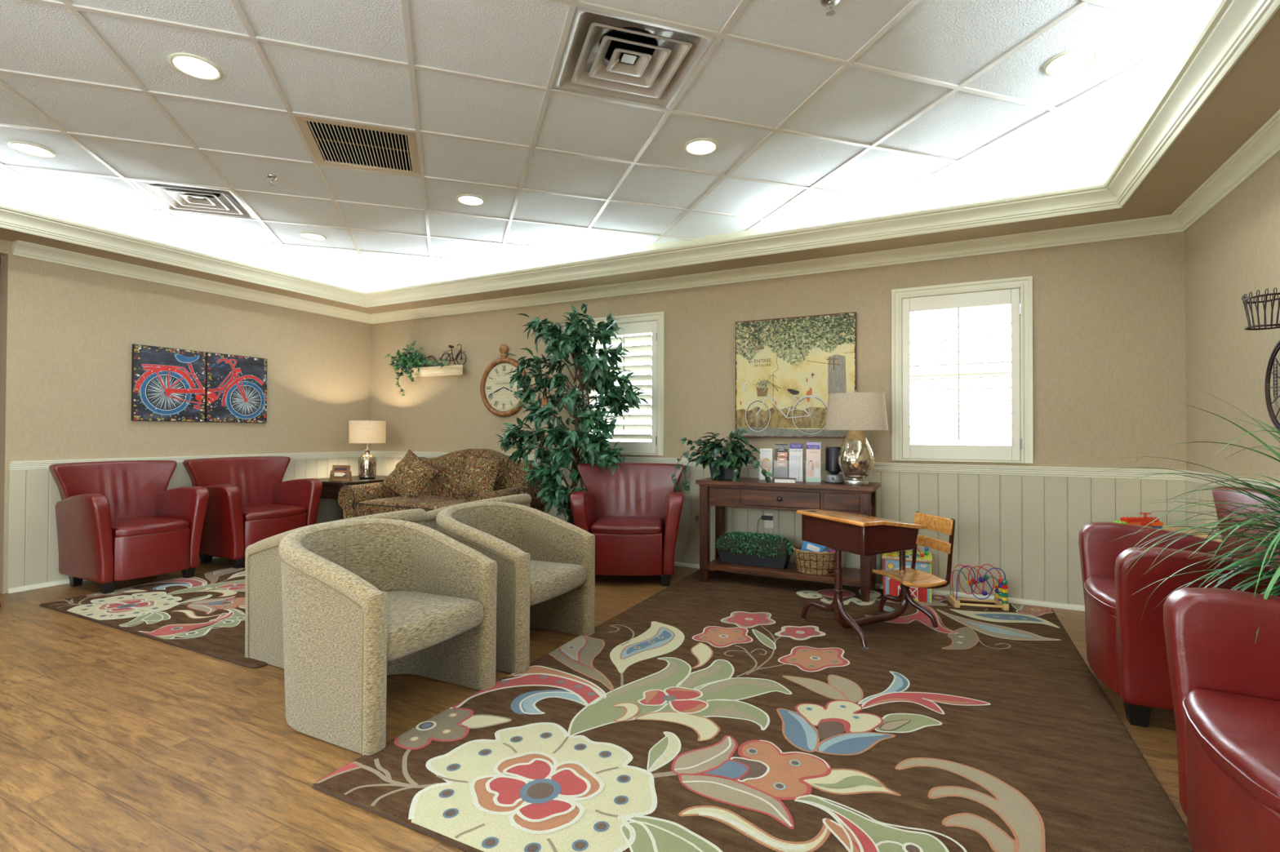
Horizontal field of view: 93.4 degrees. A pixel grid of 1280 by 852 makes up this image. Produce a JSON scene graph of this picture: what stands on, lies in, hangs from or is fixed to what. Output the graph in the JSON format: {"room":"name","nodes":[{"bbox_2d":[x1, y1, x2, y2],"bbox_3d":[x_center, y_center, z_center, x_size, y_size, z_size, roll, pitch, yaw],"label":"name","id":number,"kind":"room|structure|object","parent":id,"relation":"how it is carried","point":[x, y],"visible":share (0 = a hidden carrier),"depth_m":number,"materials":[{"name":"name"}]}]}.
{"room":"waiting room","nodes":[
{"label":"waiting room","id":0,"kind":"room"},
{"bbox_2d":[0,265,0,290],"bbox_3d":[-5.428,-0.109,3.990,1.554,2.500,2.175,0,-1,27],"label":"wall","id":1,"kind":"structure","parent":0,"point":[0,265],"depth_m":5.05,"materials":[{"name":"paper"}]},
{"bbox_2d":[0,239,372,594],"bbox_3d":[-4.668,-0.280,3.639,0.120,2.840,7.089,0,-1,27],"label":"wall","id":2,"kind":"structure","parent":0,"point":[68,334],"depth_m":4.78,"materials":[{"name":"paint"}]},
{"bbox_2d":[131,343,205,422],"bbox_3d":[-3.894,-0.343,5.001,0.033,0.606,0.526,0,-1,27],"label":"painting","id":3,"kind":"object","parent":2,"relation":"attached to","point":[168,384],"visible":1,"depth_m":4.97,"materials":[{"name":"black"}]},
{"bbox_2d":[7,457,359,588],"bbox_3d":[-3.678,0.740,5.453,0.010,0.830,2.934,0,-1,27],"label":"wainscoting","id":4,"kind":"structure","parent":2,"relation":"attached to","point":[33,552],"depth_m":4.29,"materials":[{"name":"paint"}]},
{"bbox_2d":[204,351,266,422],"bbox_3d":[-3.655,-0.336,5.476,0.033,0.606,0.523,0,-1,27],"label":"painting","id":5,"kind":"object","parent":2,"relation":"attached to","point":[236,386],"visible":1,"depth_m":5.46,"materials":[{"name":"black"}]},
{"bbox_2d":[0,557,1186,851],"bbox_3d":[-2.171,1.192,2.361,8.791,0.120,7.289,0,-1,27],"label":"floor","id":6,"kind":"structure","parent":0,"point":[113,740],"depth_m":2.15,"materials":[{"name":"brown wood"}]},
{"bbox_2d":[40,565,267,668],"bbox_3d":[-2.231,1.149,4.497,2.278,0.016,2.608,0,-1,27],"label":"area rug","id":7,"kind":"object","parent":6,"relation":"on","point":[203,613],"visible":0.37,"depth_m":3.71,"materials":[{"name":"carpet"}]},
{"bbox_2d":[48,460,208,594],"bbox_3d":[-3.751,0.709,4.456,0.729,0.886,0.756,0,-1,27],"label":"armchair","id":8,"kind":"object","parent":7,"relation":"on","point":[117,521],"visible":1,"depth_m":4.32,"materials":[{"name":"red leather"}]},
{"bbox_2d":[111,515,188,537],"bbox_3d":[-3.686,0.729,4.423,0.575,0.091,0.449,0,-1,27],"label":"cushion","id":9,"kind":"object","parent":8,"relation":"on","point":[122,526],"depth_m":4.34,"materials":[{"name":"red leather"}]},
{"bbox_2d":[244,508,426,668],"bbox_3d":[-1.497,0.782,3.100,0.697,0.718,0.701,0,-1,27],"label":"tub chair","id":10,"kind":"object","parent":7,"relation":"on","point":[264,626],"visible":0.16,"depth_m":2.89,"materials":[{"name":"brown fabric"}]},
{"bbox_2d":[337,448,545,519],"bbox_3d":[-1.815,0.695,5.591,1.750,0.955,0.910,0,-1,27],"label":"loveseat","id":11,"kind":"object","parent":7,"relation":"on","point":[362,500],"visible":0.41,"depth_m":5.56,"materials":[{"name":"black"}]},
{"bbox_2d":[355,495,456,516],"bbox_3d":[-2.161,0.753,5.649,0.661,0.188,0.660,0,-1,27],"label":"seat cushion","id":12,"kind":"object","parent":11,"relation":"on","point":[366,505],"depth_m":5.45,"materials":[{"name":"brown fabric"}]},
{"bbox_2d":[380,449,440,497],"bbox_3d":[-2.160,0.482,5.675,0.539,0.520,0.214,0,-1,21],"label":"throw pillow","id":13,"kind":"object","parent":11,"relation":"on","point":[412,474],"visible":0.96,"depth_m":5.63,"materials":[{"name":"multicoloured fabric"}]},
{"bbox_2d":[409,498,465,511],"bbox_3d":[-1.563,0.751,5.348,0.661,0.188,0.660,0,-1,27],"label":"seat cushion","id":14,"kind":"object","parent":11,"relation":"on","point":[431,506],"depth_m":5.16,"materials":[{"name":"brown fabric"}]},
{"bbox_2d":[453,453,504,495],"bbox_3d":[-1.445,0.456,5.427,0.442,0.417,0.186,0,-1,23],"label":"throw pillow","id":15,"kind":"object","parent":11,"relation":"on","point":[480,474],"visible":0.87,"depth_m":5.38,"materials":[{"name":"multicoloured fabric"}]},
{"bbox_2d":[425,493,531,530],"bbox_3d":[-1.083,0.793,3.899,0.697,0.718,0.701,0,-1,27],"label":"tub chair","id":16,"kind":"object","parent":7,"relation":"on","point":[525,500],"visible":0.06,"depth_m":3.64,"materials":[{"name":"brown fabric"}]},
{"bbox_2d":[182,456,322,568],"bbox_3d":[-3.353,0.720,5.259,0.729,0.886,0.868,0,-1,27],"label":"armchair","id":17,"kind":"object","parent":6,"relation":"on","point":[249,503],"visible":0.84,"depth_m":5.12,"materials":[{"name":"red leather"}]},
{"bbox_2d":[242,503,306,520],"bbox_3d":[-3.288,0.740,5.226,0.575,0.091,0.516,0,-1,27],"label":"cushion","id":18,"kind":"object","parent":17,"relation":"on","point":[251,512],"depth_m":5.14,"materials":[{"name":"red leather"}]},
{"bbox_2d":[315,475,387,519],"bbox_3d":[-2.884,0.855,6.147,0.690,0.640,0.840,0,-1,27],"label":"end table","id":19,"kind":"object","parent":6,"relation":"on","point":[330,490],"visible":0.31,"depth_m":5.78,"materials":[{"name":"brown wood"}]},
{"bbox_2d":[328,465,352,481],"bbox_3d":[-2.884,0.455,5.816,0.220,0.153,0.050,0,-1,13],"label":"picture frame","id":20,"kind":"object","parent":19,"relation":"on","point":[339,472],"visible":1,"depth_m":5.81,"materials":[{"name":"brown wood"}]},
{"bbox_2d":[334,467,346,476],"bbox_3d":[-2.884,0.447,5.817,0.136,0.083,0.012,0,-1,13],"label":"photograph","id":21,"kind":"object","parent":20,"relation":"attached to","point":[339,472],"depth_m":5.82,"materials":[{"name":"multicoloured paper"}]},
{"bbox_2d":[348,418,386,479],"bbox_3d":[-2.773,0.229,6.138,0.344,0.611,0.344,0,-1,27],"label":"table lamp","id":22,"kind":"object","parent":19,"relation":"on","point":[367,431],"visible":1,"depth_m":6.04,"materials":[{"name":"beige fabric"}]},
{"bbox_2d":[278,518,497,755],"bbox_3d":[-1.060,0.776,2.493,0.697,0.718,0.701,0,-1,27],"label":"tub chair","id":23,"kind":"object","parent":6,"relation":"on","point":[366,601],"visible":0.99,"depth_m":2.27,"materials":[{"name":"brown fabric"}]},
{"bbox_2d":[435,502,595,674],"bbox_3d":[-0.682,0.786,3.186,0.697,0.718,0.701,0,-1,27],"label":"tub chair","id":24,"kind":"object","parent":6,"relation":"on","point":[545,562],"visible":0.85,"depth_m":3.27,"materials":[{"name":"brown fabric"}]},
{"bbox_2d":[494,303,648,525],"bbox_3d":[-0.575,0.102,5.002,1.302,2.134,0.737,0,-1,27],"label":"ficus tree","id":25,"kind":"object","parent":6,"relation":"on","point":[594,373],"visible":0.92,"depth_m":4.92,"materials":[{"name":"green plant"}]},
{"bbox_2d":[569,462,684,586],"bbox_3d":[-0.086,0.733,4.667,0.868,0.868,0.678,0,-1,3],"label":"armchair","id":26,"kind":"object","parent":6,"relation":"on","point":[633,514],"visible":0.91,"depth_m":4.44,"materials":[{"name":"red leather"}]},
{"bbox_2d":[591,515,662,535],"bbox_3d":[-0.089,0.751,4.600,0.516,0.089,0.534,0,-1,3],"label":"cushion","id":27,"kind":"object","parent":26,"relation":"on","point":[600,525],"depth_m":4.38,"materials":[{"name":"red leather"}]},
{"bbox_2d":[311,569,1193,851],"bbox_3d":[0.789,1.139,2.852,2.383,0.016,3.368,0,-1,27],"label":"area rug","id":28,"kind":"object","parent":6,"relation":"on","point":[711,716],"visible":1,"depth_m":2.12,"materials":[{"name":"carpet"}]},
{"bbox_2d":[695,477,880,602],"bbox_3d":[1.060,0.784,4.377,1.240,0.765,0.430,0,-1,27],"label":"console table","id":29,"kind":"object","parent":28,"relation":"on","point":[747,492],"visible":0.88,"depth_m":4.24,"materials":[{"name":"brown wood"}]},
{"bbox_2d":[671,429,773,492],"bbox_3d":[0.640,0.269,4.549,0.804,0.494,0.385,0,-1,27],"label":"pothos","id":30,"kind":"object","parent":29,"relation":"on","point":[721,468],"visible":1,"depth_m":4.48,"materials":[{"name":"green plant"}]},
{"bbox_2d":[708,459,742,480],"bbox_3d":[0.645,0.330,4.554,0.213,0.145,0.188,0,-1,27],"label":"planter","id":31,"kind":"object","parent":29,"relation":"on","point":[727,474],"depth_m":4.47,"materials":[{"name":"black plastic"}]},
{"bbox_2d":[715,530,793,569],"bbox_3d":[0.843,0.901,4.450,0.606,0.242,0.245,0,-1,28],"label":"planter","id":32,"kind":"object","parent":29,"relation":"on","point":[764,550],"visible":1,"depth_m":4.38,"materials":[{"name":"black"}]},
{"bbox_2d":[760,448,772,479],"bbox_3d":[0.940,0.285,4.495,0.098,0.235,0.060,0,-1,21],"label":"brochure holder","id":33,"kind":"object","parent":29,"relation":"on","point":[766,455],"visible":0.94,"depth_m":4.49,"materials":[{"name":"white plastic"}]},
{"bbox_2d":[774,444,787,478],"bbox_3d":[1.034,0.266,4.409,0.098,0.272,0.060,0,-1,21],"label":"brochure holder","id":34,"kind":"object","parent":29,"relation":"on","point":[780,450],"visible":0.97,"depth_m":4.40,"materials":[{"name":"white plastic"}]},
{"bbox_2d":[708,556,860,586],"bbox_3d":[1.059,1.042,4.374,1.110,0.040,0.360,0,-1,27],"label":"shelf","id":35,"kind":"object","parent":29,"relation":"attached to","point":[851,576],"depth_m":4.25,"materials":[{"name":"brown wood"}]},
{"bbox_2d":[773,477,796,483],"bbox_3d":[1.027,0.385,4.264,0.148,0.031,0.096,0,-1,19],"label":"book","id":36,"kind":"object","parent":29,"relation":"on","point":[776,480],"visible":1,"depth_m":4.23,"materials":[{"name":"white paper"}]},
{"bbox_2d":[789,443,803,481],"bbox_3d":[1.127,0.264,4.356,0.098,0.275,0.060,0,-1,21],"label":"brochure holder","id":37,"kind":"object","parent":29,"relation":"on","point":[796,451],"visible":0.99,"depth_m":4.35,"materials":[{"name":"white paper"}]},
{"bbox_2d":[792,545,835,575],"bbox_3d":[1.239,0.940,4.229,0.334,0.163,0.280,0,-1,23],"label":"wicker basket","id":38,"kind":"object","parent":29,"relation":"on","point":[817,563],"visible":0.71,"depth_m":4.12,"materials":[{"name":"brown wicker"}]},
{"bbox_2d":[800,541,826,554],"bbox_3d":[1.215,0.905,4.278,0.209,0.235,0.055,0,-1,12],"label":"book","id":39,"kind":"object","parent":38,"relation":"in","point":[806,546],"visible":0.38,"depth_m":4.29,"materials":[{"name":"blue paper"}]},
{"bbox_2d":[820,547,831,552],"bbox_3d":[1.283,0.933,4.243,0.145,0.156,0.097,0,-1,21],"label":"book","id":40,"kind":"object","parent":38,"relation":"in","point":[826,549],"visible":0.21,"depth_m":4.26,"materials":[{"name":"blue paper"}]},
{"bbox_2d":[806,442,821,482],"bbox_3d":[1.237,0.259,4.301,0.104,0.285,0.060,0,-1,21],"label":"brochure holder","id":41,"kind":"object","parent":29,"relation":"on","point":[813,449],"visible":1,"depth_m":4.29,"materials":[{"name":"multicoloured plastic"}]},
{"bbox_2d":[825,446,843,484],"bbox_3d":[1.364,0.273,4.236,0.124,0.256,0.126,0,-1,27],"label":"humidifier","id":42,"kind":"object","parent":29,"relation":"on","point":[832,467],"visible":0.83,"depth_m":4.19,"materials":[{"name":"black plastic"}]},
{"bbox_2d":[825,389,888,485],"bbox_3d":[1.476,0.075,4.121,0.410,0.650,0.271,0,-1,27],"label":"table lamp","id":43,"kind":"object","parent":29,"relation":"on","point":[855,412],"visible":1,"depth_m":4.03,"materials":[{"name":"fabric"}]},
{"bbox_2d":[796,509,955,649],"bbox_3d":[1.342,0.818,3.432,0.681,0.648,0.585,0,-1,-23],"label":"school desk","id":44,"kind":"object","parent":28,"relation":"on","point":[860,535],"visible":1,"depth_m":3.31,"materials":[{"name":"brown wood"}]},
{"bbox_2d":[881,544,933,603],"bbox_3d":[1.821,0.959,4.108,0.312,0.388,0.281,0,-1,25],"label":"cube","id":45,"kind":"object","parent":28,"relation":"on","point":[924,560],"visible":0.53,"depth_m":4.01,"materials":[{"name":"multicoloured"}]},
{"bbox_2d":[882,551,932,561],"bbox_3d":[1.819,0.877,4.106,0.298,0.017,0.273,0,-1,25],"label":"picture","id":46,"kind":"object","parent":45,"relation":"on","point":[924,556],"depth_m":4.03},
{"bbox_2d":[947,564,1008,611],"bbox_3d":[2.163,1.016,3.867,0.312,0.271,0.170,0,-1,13],"label":"bead maze","id":47,"kind":"object","parent":28,"relation":"on","point":[1001,599],"visible":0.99,"depth_m":3.84,"materials":[{"name":"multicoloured wood"}]},
{"bbox_2d":[1102,521,1222,542],"bbox_3d":[2.880,0.871,3.352,0.400,0.578,0.560,0,-1,27],"label":"table","id":48,"kind":"object","parent":6,"relation":"on","point":[1173,529],"visible":0.13,"depth_m":3.35,"materials":[{"name":"brown wood"}]},
{"bbox_3d":[2.785,0.569,3.275,0.066,0.025,0.044,0,-1,-5],"label":"brick","id":49,"kind":"object","parent":48,"relation":"on","visible":0},
{"bbox_3d":[2.785,0.548,3.275,0.066,0.025,0.044,0,-1,-5],"label":"brick","id":50,"kind":"object","parent":49,"relation":"on","visible":0},
{"bbox_2d":[1151,520,1163,526],"bbox_3d":[2.789,0.528,3.275,0.066,0.025,0.044,0,-1,-5],"label":"brick","id":51,"kind":"object","parent":50,"relation":"on","point":[1153,524],"visible":0.67,"depth_m":3.25,"materials":[{"name":"orange"}]},
{"bbox_2d":[1142,516,1159,522],"bbox_3d":[2.764,0.507,3.274,0.066,0.025,0.044,0,-1,-5],"label":"brick","id":52,"kind":"object","parent":51,"relation":"on","point":[1148,519],"visible":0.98,"depth_m":3.25,"materials":[{"name":"red"}]},
{"bbox_2d":[1139,512,1151,517],"bbox_3d":[2.740,0.482,3.272,0.047,0.026,0.047,1,-1,-41],"label":"toy propeller","id":53,"kind":"object","parent":52,"relation":"on","point":[1144,513],"visible":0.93,"depth_m":3.27,"materials":[{"name":"red plastic"}]},
{"bbox_3d":[2.719,0.568,3.269,0.066,0.025,0.044,0,-1,-5],"label":"brick","id":54,"kind":"object","parent":48,"relation":"on","visible":0},
{"bbox_3d":[2.720,0.548,3.269,0.066,0.025,0.044,0,-1,-5],"label":"brick","id":55,"kind":"object","parent":54,"relation":"on","visible":0},
{"bbox_2d":[1140,522,1151,526],"bbox_3d":[2.724,0.527,3.270,0.066,0.025,0.044,0,-1,-5],"label":"brick","id":56,"kind":"object","parent":55,"relation":"on","point":[1144,524],"visible":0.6,"depth_m":3.25,"materials":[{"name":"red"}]},
{"bbox_3d":[2.654,0.568,3.264,0.066,0.025,0.044,0,-1,-5],"label":"brick","id":57,"kind":"object","parent":48,"relation":"on","visible":0},
{"bbox_3d":[2.654,0.548,3.264,0.066,0.025,0.044,0,-1,-5],"label":"brick","id":58,"kind":"object","parent":57,"relation":"on","visible":0},
{"bbox_2d":[1128,522,1140,525],"bbox_3d":[2.658,0.527,3.264,0.066,0.025,0.044,0,-1,-5],"label":"brick","id":59,"kind":"object","parent":58,"relation":"on","point":[1131,523],"visible":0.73,"depth_m":3.24,"materials":[{"name":"orange"}]},
{"bbox_2d":[1120,516,1146,522],"bbox_3d":[2.670,0.507,3.266,0.110,0.025,0.044,0,-1,-5],"label":"brick","id":60,"kind":"object","parent":59,"relation":"on","point":[1131,519],"visible":0.98,"depth_m":3.25,"materials":[{"name":"red"}]},
{"label":"brick","id":61,"kind":"object","parent":48,"relation":"on","visible":0},
{"bbox_2d":[1113,520,1128,524],"bbox_3d":[2.595,0.527,3.259,0.044,0.025,0.044,0,-1,-5],"label":"brick","id":62,"kind":"object","parent":61,"relation":"on","point":[1117,522],"visible":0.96,"depth_m":3.25,"materials":[{"name":"green"}]},
{"bbox_2d":[1078,486,1279,727],"bbox_3d":[2.276,0.705,2.466,0.729,0.886,0.868,0,-1,27],"label":"armchair","id":63,"kind":"object","parent":6,"relation":"on","point":[1128,655],"visible":0.53,"depth_m":2.30,"materials":[{"name":"red leather"}]},
{"bbox_2d":[1085,575,1116,616],"bbox_3d":[2.211,0.725,2.498,0.575,0.091,0.516,0,-1,27],"label":"cushion","id":64,"kind":"object","parent":63,"relation":"on","point":[1100,590],"depth_m":2.56,"materials":[{"name":"red leather"}]},
{"bbox_2d":[1163,587,1279,851],"bbox_3d":[1.606,0.688,1.214,0.729,0.886,0.868,0,-1,27],"label":"armchair","id":65,"kind":"object","parent":6,"relation":"on","point":[1225,686],"visible":1,"depth_m":1.50,"materials":[{"name":"red leather"}]},
{"bbox_2d":[1185,688,1279,814],"bbox_3d":[1.541,0.708,1.246,0.575,0.091,0.516,0,-1,27],"label":"cushion","id":66,"kind":"object","parent":65,"relation":"on","point":[1237,736],"depth_m":1.33,"materials":[{"name":"red leather"}]},
{"bbox_3d":[2.078,0.879,1.740,0.340,0.522,0.340,0,-1,27],"label":"side table","id":67,"kind":"object","parent":6,"relation":"on","visible":0},
{"bbox_2d":[1087,383,1279,644],"bbox_3d":[1.881,0.313,1.841,0.876,0.955,1.340,0,-1,27],"label":"grass plant","id":68,"kind":"object","parent":67,"relation":"on","point":[1272,586],"visible":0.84,"depth_m":1.86,"materials":[{"name":"green plant"}]},
{"bbox_2d":[0,0,1220,287],"bbox_3d":[-1.471,-1.609,2.039,7.013,0.001,7.077,0,-1,27],"label":"ceiling","id":69,"kind":"structure","parent":0,"point":[946,41],"depth_m":3.08,"materials":[{"name":"tile"}]},
{"bbox_2d":[7,141,55,157],"bbox_3d":[-3.508,-1.595,3.482,0.196,0.012,0.196,0,-1,27],"label":"recessed light","id":70,"kind":"object","parent":69,"relation":"in","point":[25,148],"visible":1,"depth_m":3.48,"materials":[{"name":"beige paint"}]},
{"bbox_2d":[128,179,257,219],"bbox_3d":[-3.111,-1.701,4.249,0.584,0.234,0.584,0,-1,-18],"label":"ceiling vent","id":71,"kind":"object","parent":69,"relation":"in","point":[172,197],"visible":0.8,"depth_m":4.29,"materials":[{"name":"metal"}]},
{"bbox_2d":[168,53,222,80],"bbox_3d":[-1.978,-1.599,2.689,0.196,0.012,0.196,0,-1,27],"label":"recessed light","id":72,"kind":"object","parent":69,"relation":"in","point":[193,65],"visible":1,"depth_m":2.68,"materials":[{"name":"white glass"}]},
{"bbox_2d":[266,174,279,186],"bbox_3d":[-2.346,-1.564,3.850,0.072,0.052,0.072,0,-1,27],"label":"sprinkler","id":73,"kind":"object","parent":69,"relation":"attached to","point":[271,177],"visible":1,"depth_m":3.84,"materials":[{"name":"metal"}]},
{"bbox_2d":[299,232,326,240],"bbox_3d":[-2.715,-1.574,5.013,0.196,0.012,0.196,0,-1,27],"label":"recessed light","id":74,"kind":"object","parent":69,"relation":"in","point":[310,236],"visible":1,"depth_m":5.00,"materials":[{"name":"beige paint"}]},
{"bbox_2d":[293,115,420,176],"bbox_3d":[-1.581,-1.671,3.455,0.584,0.173,0.584,0,-1,-18],"label":"ceiling vent","id":75,"kind":"object","parent":69,"relation":"in","point":[332,143],"visible":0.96,"depth_m":3.61,"materials":[{"name":"beige metal"}]},
{"bbox_2d":[456,194,484,205],"bbox_3d":[-1.184,-1.578,4.219,0.196,0.012,0.196,0,-1,27],"label":"recessed light","id":76,"kind":"object","parent":69,"relation":"in","point":[465,199],"visible":1,"depth_m":4.22,"materials":[{"name":"white glass"}]},
{"bbox_2d":[0,174,1109,292],"bbox_3d":[-1.469,-1.459,2.042,7.037,0.300,7.089,0,-1,27],"label":"cove","id":77,"kind":"object","parent":69,"relation":"attached to","point":[5,198],"visible":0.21,"depth_m":4.82,"materials":[{"name":"beige paint"}]},
{"bbox_2d":[0,0,1201,287],"bbox_3d":[-1.471,-1.606,2.039,7.013,0.008,7.077,0,-1,27],"label":"grid","id":78,"kind":"object","parent":69,"relation":"attached to","point":[74,8],"visible":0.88,"depth_m":3.12,"materials":[{"name":"silver metal"}]},
{"bbox_2d":[551,6,716,109],"bbox_3d":[-0.050,-1.710,2.662,0.584,0.234,0.584,0,-1,-18],"label":"ceiling vent","id":79,"kind":"object","parent":69,"relation":"in","point":[606,55],"visible":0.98,"depth_m":2.69,"materials":[{"name":"metal"}]},
{"bbox_2d":[684,137,718,155],"bbox_3d":[0.347,-1.583,3.425,0.196,0.012,0.196,0,-1,27],"label":"recessed light","id":80,"kind":"object","parent":69,"relation":"in","point":[699,147],"visible":1,"depth_m":3.42,"materials":[{"name":"white glass"}]},
{"bbox_2d":[820,0,839,16],"bbox_3d":[0.715,-1.573,2.263,0.072,0.052,0.072,0,-1,27],"label":"sprinkler","id":81,"kind":"object","parent":69,"relation":"attached to","point":[826,3],"visible":1,"depth_m":2.26,"materials":[{"name":"metal"}]},
{"bbox_2d":[1043,47,1098,75],"bbox_3d":[1.877,-1.588,2.632,0.196,0.012,0.196,0,-1,27],"label":"recessed light","id":82,"kind":"object","parent":69,"relation":"in","point":[1073,60],"visible":1,"depth_m":2.63,"materials":[{"name":"white glass"}]},
{"bbox_2d":[370,231,1186,470],"bbox_3d":[0.150,-0.246,5.247,7.277,2.840,0.120,0,-1,27],"label":"wall","id":83,"kind":"structure","parent":0,"point":[1109,366],"depth_m":4.38,"materials":[{"name":"paint"}]},
{"bbox_2d":[410,364,462,377],"bbox_3d":[-2.101,-0.566,6.253,0.806,0.090,0.118,0,-1,27],"label":"wall shelf","id":84,"kind":"object","parent":83,"relation":"attached to","point":[455,370],"visible":0.84,"depth_m":6.21,"materials":[{"name":"white wood"}]},
{"bbox_2d":[384,341,447,395],"bbox_3d":[-2.304,-0.599,6.275,0.914,0.587,0.221,0,-1,27],"label":"ivy plant","id":85,"kind":"object","parent":84,"relation":"on","point":[407,362],"visible":1,"depth_m":6.30,"materials":[{"name":"green plant"}]},
{"bbox_2d":[421,355,438,367],"bbox_3d":[-2.240,-0.676,6.357,0.280,0.132,0.036,0,-1,27],"label":"ornament","id":86,"kind":"object","parent":84,"relation":"on","point":[430,356],"visible":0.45,"depth_m":6.33,"materials":[{"name":"red wood"}]},
{"bbox_2d":[440,343,466,365],"bbox_3d":[-1.897,-0.721,6.140,0.344,0.220,0.056,0,-1,27],"label":"bicycle figurine","id":87,"kind":"object","parent":84,"relation":"on","point":[449,346],"visible":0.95,"depth_m":6.14,"materials":[{"name":"black metal"}]},
{"bbox_2d":[480,344,527,417],"bbox_3d":[-1.336,-0.445,5.904,0.584,0.714,0.056,0,-1,27],"label":"wall clock","id":88,"kind":"object","parent":83,"relation":"attached to","point":[496,395],"visible":0.88,"depth_m":5.92,"materials":[{"name":"brown wood"}]},
{"bbox_2d":[541,396,547,405],"bbox_3d":[-0.898,-0.262,5.694,0.060,0.136,0.022,0,-1,27],"label":"wall ornament","id":89,"kind":"object","parent":83,"relation":"attached to","point":[544,403],"visible":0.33,"depth_m":5.68,"materials":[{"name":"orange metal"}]},
{"bbox_2d":[7,556,1084,611],"bbox_3d":[-1.479,1.114,2.008,7.021,0.032,7.081,0,-1,27],"label":"baseboard","id":90,"kind":"structure","parent":83,"relation":"attached to","point":[942,593],"depth_m":4.12,"materials":[{"name":"beige paint"}]},
{"bbox_2d":[577,311,664,455],"bbox_3d":[-0.161,-0.360,5.372,0.862,1.226,0.160,0,-1,27],"label":"window","id":91,"kind":"structure","parent":83,"relation":"in","point":[656,446],"depth_m":5.23,"materials":[{"name":"beige paint"}]},
{"bbox_2d":[0,0,1279,307],"bbox_3d":[-1.469,-1.340,2.041,6.295,0.126,6.347,0,-1,27],"label":"trim","id":92,"kind":"structure","parent":83,"relation":"attached to","point":[1233,26],"depth_m":3.95,"materials":[{"name":"beige paint"}]},
{"bbox_2d":[0,8,1279,314],"bbox_3d":[-1.470,-1.299,2.041,7.037,0.020,7.089,0,-1,27],"label":"crown molding","id":93,"kind":"structure","parent":83,"relation":"attached to","point":[1248,95],"depth_m":3.46,"materials":[{"name":"paint"}]},
{"bbox_2d":[8,275,1279,489],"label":"trim","id":94,"kind":"structure","parent":83,"relation":"in","point":[1021,449],"depth_m":4.12,"materials":[{"name":"beige paint"}]},
{"bbox_2d":[12,109,1279,324],"bbox_3d":[-1.470,-1.244,2.040,7.037,0.090,7.089,0,-1,27],"label":"crown molding","id":95,"kind":"structure","parent":83,"relation":"attached to","point":[1264,144],"depth_m":4.41,"materials":[{"name":"beige paint"}]},
{"bbox_2d":[764,513,773,528],"bbox_3d":[1.009,0.741,4.718,0.070,0.116,0.006,0,-1,27],"label":"outlet","id":96,"kind":"object","parent":83,"relation":"attached to","point":[766,522],"visible":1,"depth_m":4.71,"materials":[{"name":"beige paint"}]},
{"bbox_2d":[757,515,822,582],"bbox_3d":[1.184,0.925,4.559,0.625,0.453,0.068,0,-1,33],"label":"power adapter","id":97,"kind":"object","parent":96,"relation":"attached to","point":[763,517],"visible":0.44,"depth_m":4.68,"materials":[{"name":"black plastic"}]},
{"bbox_2d":[375,457,1185,605],"bbox_3d":[0.118,0.748,5.177,7.037,0.830,0.010,0,-1,27],"label":"wainscoting","id":98,"kind":"structure","parent":83,"relation":"attached to","point":[1028,528],"depth_m":4.03,"materials":[{"name":"paint"}]},
{"bbox_2d":[735,311,856,437],"bbox_3d":[1.180,-0.374,4.642,0.918,0.925,0.032,0,-1,27],"label":"picture","id":99,"kind":"object","parent":83,"relation":"attached to","point":[787,369],"visible":1,"depth_m":4.63,"materials":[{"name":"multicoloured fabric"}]},
{"bbox_2d":[1184,151,1279,483],"bbox_3d":[1.723,-0.298,0.417,0.120,2.840,7.089,0,-1,27],"label":"wall","id":100,"kind":"structure","parent":0,"point":[1233,251],"depth_m":3.01,"materials":[{"name":"paint"}]},
{"bbox_2d":[1185,480,1222,540],"bbox_3d":[2.224,0.712,1.551,0.010,0.830,4.589,0,-1,27],"label":"trim","id":101,"kind":"structure","parent":100,"relation":"attached to","point":[1206,495],"depth_m":3.38,"materials":[{"name":"paint"}]},
{"bbox_2d":[1241,287,1279,431],"bbox_3d":[2.455,-0.278,2.211,0.140,0.638,1.042,0,-1,27],"label":"ornament","id":102,"kind":"object","parent":100,"relation":"attached to","point":[1273,357],"visible":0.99,"depth_m":2.55,"materials":[{"name":"black metal"}]},
{"bbox_2d":[1241,287,1279,330],"bbox_3d":[2.596,-0.482,2.507,0.127,0.150,0.203,0,-1,27],"label":"basket","id":103,"kind":"object","parent":102,"relation":"on","point":[1244,300],"depth_m":2.51,"materials":[{"name":"black metal"}]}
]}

